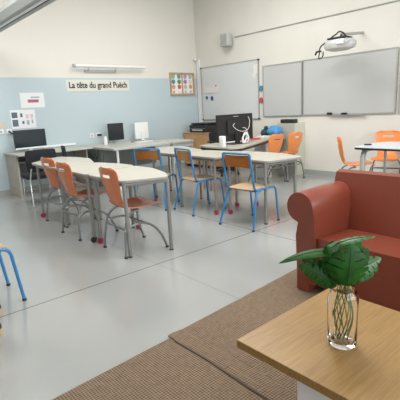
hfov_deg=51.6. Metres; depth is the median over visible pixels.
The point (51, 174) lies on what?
shell chair
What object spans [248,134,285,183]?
shell chair
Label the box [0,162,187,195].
baseboard
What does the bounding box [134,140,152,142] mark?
keyboard
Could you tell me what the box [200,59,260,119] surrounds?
whiteboard
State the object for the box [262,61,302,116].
whiteboard
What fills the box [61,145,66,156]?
office chair
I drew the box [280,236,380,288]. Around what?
bouquet
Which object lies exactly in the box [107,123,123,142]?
monitor
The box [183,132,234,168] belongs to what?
base cabinet
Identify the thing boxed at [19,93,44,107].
poster
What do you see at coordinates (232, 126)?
monitor
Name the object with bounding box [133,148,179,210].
chair
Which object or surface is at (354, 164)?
shell chair
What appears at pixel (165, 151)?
desk
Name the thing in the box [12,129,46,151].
monitor
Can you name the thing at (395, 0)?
trim
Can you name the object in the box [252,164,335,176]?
baseboard
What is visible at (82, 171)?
desk
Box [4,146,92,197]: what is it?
computer desk
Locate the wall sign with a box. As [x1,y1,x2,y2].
[66,80,128,90]
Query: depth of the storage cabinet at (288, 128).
8.04 m
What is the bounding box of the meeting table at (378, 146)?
[355,141,399,172]
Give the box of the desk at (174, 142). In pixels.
[154,139,193,179]
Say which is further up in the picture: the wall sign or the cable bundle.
the wall sign
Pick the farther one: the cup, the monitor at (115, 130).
the monitor at (115, 130)
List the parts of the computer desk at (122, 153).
panel, leg, modesty panel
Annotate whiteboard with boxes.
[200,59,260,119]
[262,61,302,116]
[303,47,398,115]
[398,79,399,112]
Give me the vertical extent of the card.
0.100 m
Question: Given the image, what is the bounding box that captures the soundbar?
[280,119,297,122]
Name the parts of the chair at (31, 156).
leg, leg, seat, backrest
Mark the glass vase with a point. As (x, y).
(343, 300)
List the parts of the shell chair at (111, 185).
leg, leg, leg, leg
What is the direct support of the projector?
attached to the wall at (380, 24)
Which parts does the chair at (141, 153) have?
backrest, leg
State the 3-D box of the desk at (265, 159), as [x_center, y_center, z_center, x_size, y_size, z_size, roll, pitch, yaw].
[0.804,-0.179,5.224,0.704,0.755,0.895,-13,16,-39]
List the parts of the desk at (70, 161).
leg, leg, leg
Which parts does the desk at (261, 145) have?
leg, leg, under frame, panel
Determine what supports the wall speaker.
attached to the wall at (380, 24)
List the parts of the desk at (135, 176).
leg, leg, under frame, leg, leg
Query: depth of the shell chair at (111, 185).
4.05 m
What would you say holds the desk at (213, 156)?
on the floor
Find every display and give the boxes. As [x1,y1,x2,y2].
[134,122,148,140]
[168,72,194,94]
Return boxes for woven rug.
[52,338,265,399]
[168,269,325,399]
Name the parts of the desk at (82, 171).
leg, under frame, leg, leg, leg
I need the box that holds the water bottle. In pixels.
[103,136,107,144]
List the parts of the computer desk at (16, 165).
panel, modesty panel, panel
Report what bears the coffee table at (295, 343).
on the woven rug at (213, 338)
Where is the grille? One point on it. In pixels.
(223, 37)
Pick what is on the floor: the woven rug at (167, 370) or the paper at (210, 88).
the woven rug at (167, 370)
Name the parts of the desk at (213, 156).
leg, leg, under frame, leg, leg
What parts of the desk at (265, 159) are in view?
leg, leg, leg, under frame, leg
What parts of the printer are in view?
scanner lid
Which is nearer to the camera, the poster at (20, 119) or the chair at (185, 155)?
the chair at (185, 155)
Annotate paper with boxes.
[203,84,218,93]
[252,64,257,77]
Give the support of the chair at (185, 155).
on the floor
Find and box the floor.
[0,165,334,399]
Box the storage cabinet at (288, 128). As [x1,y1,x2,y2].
[277,122,304,174]
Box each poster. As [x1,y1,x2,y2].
[9,109,36,128]
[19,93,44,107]
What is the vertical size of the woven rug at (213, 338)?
0.022 m
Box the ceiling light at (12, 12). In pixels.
[0,0,55,31]
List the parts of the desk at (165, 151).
leg, leg, leg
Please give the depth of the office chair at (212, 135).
8.54 m
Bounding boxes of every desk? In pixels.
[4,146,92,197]
[32,157,95,224]
[56,162,134,242]
[80,140,171,189]
[89,166,173,257]
[152,146,202,199]
[154,139,193,179]
[178,150,251,214]
[199,137,285,190]
[224,151,300,224]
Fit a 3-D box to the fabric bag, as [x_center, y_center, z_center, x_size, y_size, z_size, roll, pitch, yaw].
[1.384,-1.326,7.983,0.266,0.228,0.490,-13,16,-39]
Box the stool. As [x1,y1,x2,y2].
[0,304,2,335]
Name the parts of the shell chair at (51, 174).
leg, leg, leg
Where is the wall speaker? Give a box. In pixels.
[220,33,231,46]
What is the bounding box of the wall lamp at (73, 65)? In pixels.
[72,64,144,72]
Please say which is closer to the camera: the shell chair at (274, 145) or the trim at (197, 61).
the shell chair at (274, 145)
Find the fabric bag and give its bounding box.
[261,125,282,135]
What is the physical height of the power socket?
0.115 m
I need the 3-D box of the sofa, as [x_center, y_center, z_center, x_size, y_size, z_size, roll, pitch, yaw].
[1.492,0.297,2.706,0.740,0.830,1.712,-13,16,-39]
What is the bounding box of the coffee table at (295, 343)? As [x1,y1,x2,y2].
[237,288,399,399]
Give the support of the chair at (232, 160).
on the floor
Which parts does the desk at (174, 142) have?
leg, leg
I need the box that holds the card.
[0,122,6,127]
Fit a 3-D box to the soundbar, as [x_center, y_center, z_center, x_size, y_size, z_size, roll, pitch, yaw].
[1.724,-1.529,8.023,0.144,0.075,0.320,-13,16,-39]
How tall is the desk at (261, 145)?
0.750 m
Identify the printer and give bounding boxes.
[189,122,215,132]
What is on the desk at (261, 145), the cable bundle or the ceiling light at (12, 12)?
the cable bundle
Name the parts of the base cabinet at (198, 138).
door, door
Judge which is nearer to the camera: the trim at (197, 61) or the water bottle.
the water bottle
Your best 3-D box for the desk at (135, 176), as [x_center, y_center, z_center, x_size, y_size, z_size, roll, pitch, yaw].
[-0.676,0.090,4.357,0.674,0.755,0.973,-13,16,-39]
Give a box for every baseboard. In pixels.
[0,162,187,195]
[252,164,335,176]
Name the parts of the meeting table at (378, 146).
leg, leg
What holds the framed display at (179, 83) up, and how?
attached to the wall at (38, 52)
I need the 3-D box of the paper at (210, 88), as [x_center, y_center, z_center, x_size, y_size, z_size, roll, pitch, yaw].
[0.265,-2.611,9.745,0.004,0.180,0.540,-13,16,-39]
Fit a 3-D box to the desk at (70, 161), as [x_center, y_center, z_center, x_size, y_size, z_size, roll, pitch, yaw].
[-1.883,-0.170,5.800,0.736,0.755,1.226,-13,16,-39]
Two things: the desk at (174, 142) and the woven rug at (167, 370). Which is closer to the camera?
the woven rug at (167, 370)
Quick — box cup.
[219,136,225,146]
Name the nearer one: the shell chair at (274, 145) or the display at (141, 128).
the shell chair at (274, 145)
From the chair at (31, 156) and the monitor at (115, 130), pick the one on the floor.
the chair at (31, 156)
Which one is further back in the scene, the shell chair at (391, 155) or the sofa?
the shell chair at (391, 155)
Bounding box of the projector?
[315,31,363,58]
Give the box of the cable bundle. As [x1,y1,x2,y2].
[242,132,248,142]
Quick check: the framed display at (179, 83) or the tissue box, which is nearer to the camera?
the tissue box
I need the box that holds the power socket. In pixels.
[6,129,12,134]
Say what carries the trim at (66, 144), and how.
attached to the wall at (38, 52)
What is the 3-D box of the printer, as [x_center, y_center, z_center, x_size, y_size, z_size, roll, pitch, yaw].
[0.073,-1.708,9.731,0.435,0.215,0.590,-13,16,-39]
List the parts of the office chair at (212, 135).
backrest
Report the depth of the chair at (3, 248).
3.14 m
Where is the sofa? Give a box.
[287,169,399,311]
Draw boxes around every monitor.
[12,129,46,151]
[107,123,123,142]
[215,113,252,144]
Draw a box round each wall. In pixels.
[0,0,198,190]
[193,0,399,173]
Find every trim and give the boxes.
[43,143,75,147]
[196,60,202,122]
[235,0,399,36]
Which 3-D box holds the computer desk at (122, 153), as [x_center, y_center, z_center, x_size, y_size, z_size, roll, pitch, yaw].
[-1.500,-0.733,8.234,1.291,0.755,1.460,-13,16,-39]
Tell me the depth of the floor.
3.62 m
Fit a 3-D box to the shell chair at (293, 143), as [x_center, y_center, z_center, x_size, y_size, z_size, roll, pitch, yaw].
[1.601,-0.830,7.690,0.506,0.869,0.529,-13,16,-37]
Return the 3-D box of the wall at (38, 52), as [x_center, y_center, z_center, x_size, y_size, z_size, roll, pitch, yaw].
[-4.303,-1.912,6.703,11.450,4.000,0.200,-13,16,-39]
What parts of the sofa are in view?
armrest, seat, backrest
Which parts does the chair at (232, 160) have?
leg, backrest, seat, leg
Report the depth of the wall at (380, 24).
7.76 m
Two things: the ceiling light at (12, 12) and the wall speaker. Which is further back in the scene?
the wall speaker
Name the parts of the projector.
mount plate, wall arm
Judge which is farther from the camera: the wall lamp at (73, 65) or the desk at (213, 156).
the wall lamp at (73, 65)
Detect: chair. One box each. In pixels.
[0,243,26,300]
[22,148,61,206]
[40,157,95,226]
[55,161,118,240]
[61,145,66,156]
[98,166,168,258]
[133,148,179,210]
[174,148,225,215]
[207,131,239,176]
[219,152,279,231]
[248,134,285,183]
[267,132,304,181]
[337,136,375,169]
[369,130,399,173]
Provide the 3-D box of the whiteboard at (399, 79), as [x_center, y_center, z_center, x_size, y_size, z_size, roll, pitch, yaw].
[3.494,-1.816,6.136,0.030,1.020,1.050,-13,16,-39]
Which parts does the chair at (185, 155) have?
leg, backrest, leg, seat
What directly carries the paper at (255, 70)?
attached to the whiteboard at (239, 93)
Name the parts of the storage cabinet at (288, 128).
door, door, panel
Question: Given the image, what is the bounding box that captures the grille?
[220,34,226,44]
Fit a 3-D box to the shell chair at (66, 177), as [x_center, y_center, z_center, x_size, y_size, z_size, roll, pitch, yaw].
[-1.343,-0.043,4.842,0.529,0.869,0.506,-13,16,-39]
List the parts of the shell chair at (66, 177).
leg, leg, leg, leg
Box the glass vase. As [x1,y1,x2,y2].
[327,281,358,349]
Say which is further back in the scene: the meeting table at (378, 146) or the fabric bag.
the fabric bag
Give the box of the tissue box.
[256,135,269,138]
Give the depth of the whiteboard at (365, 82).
7.12 m

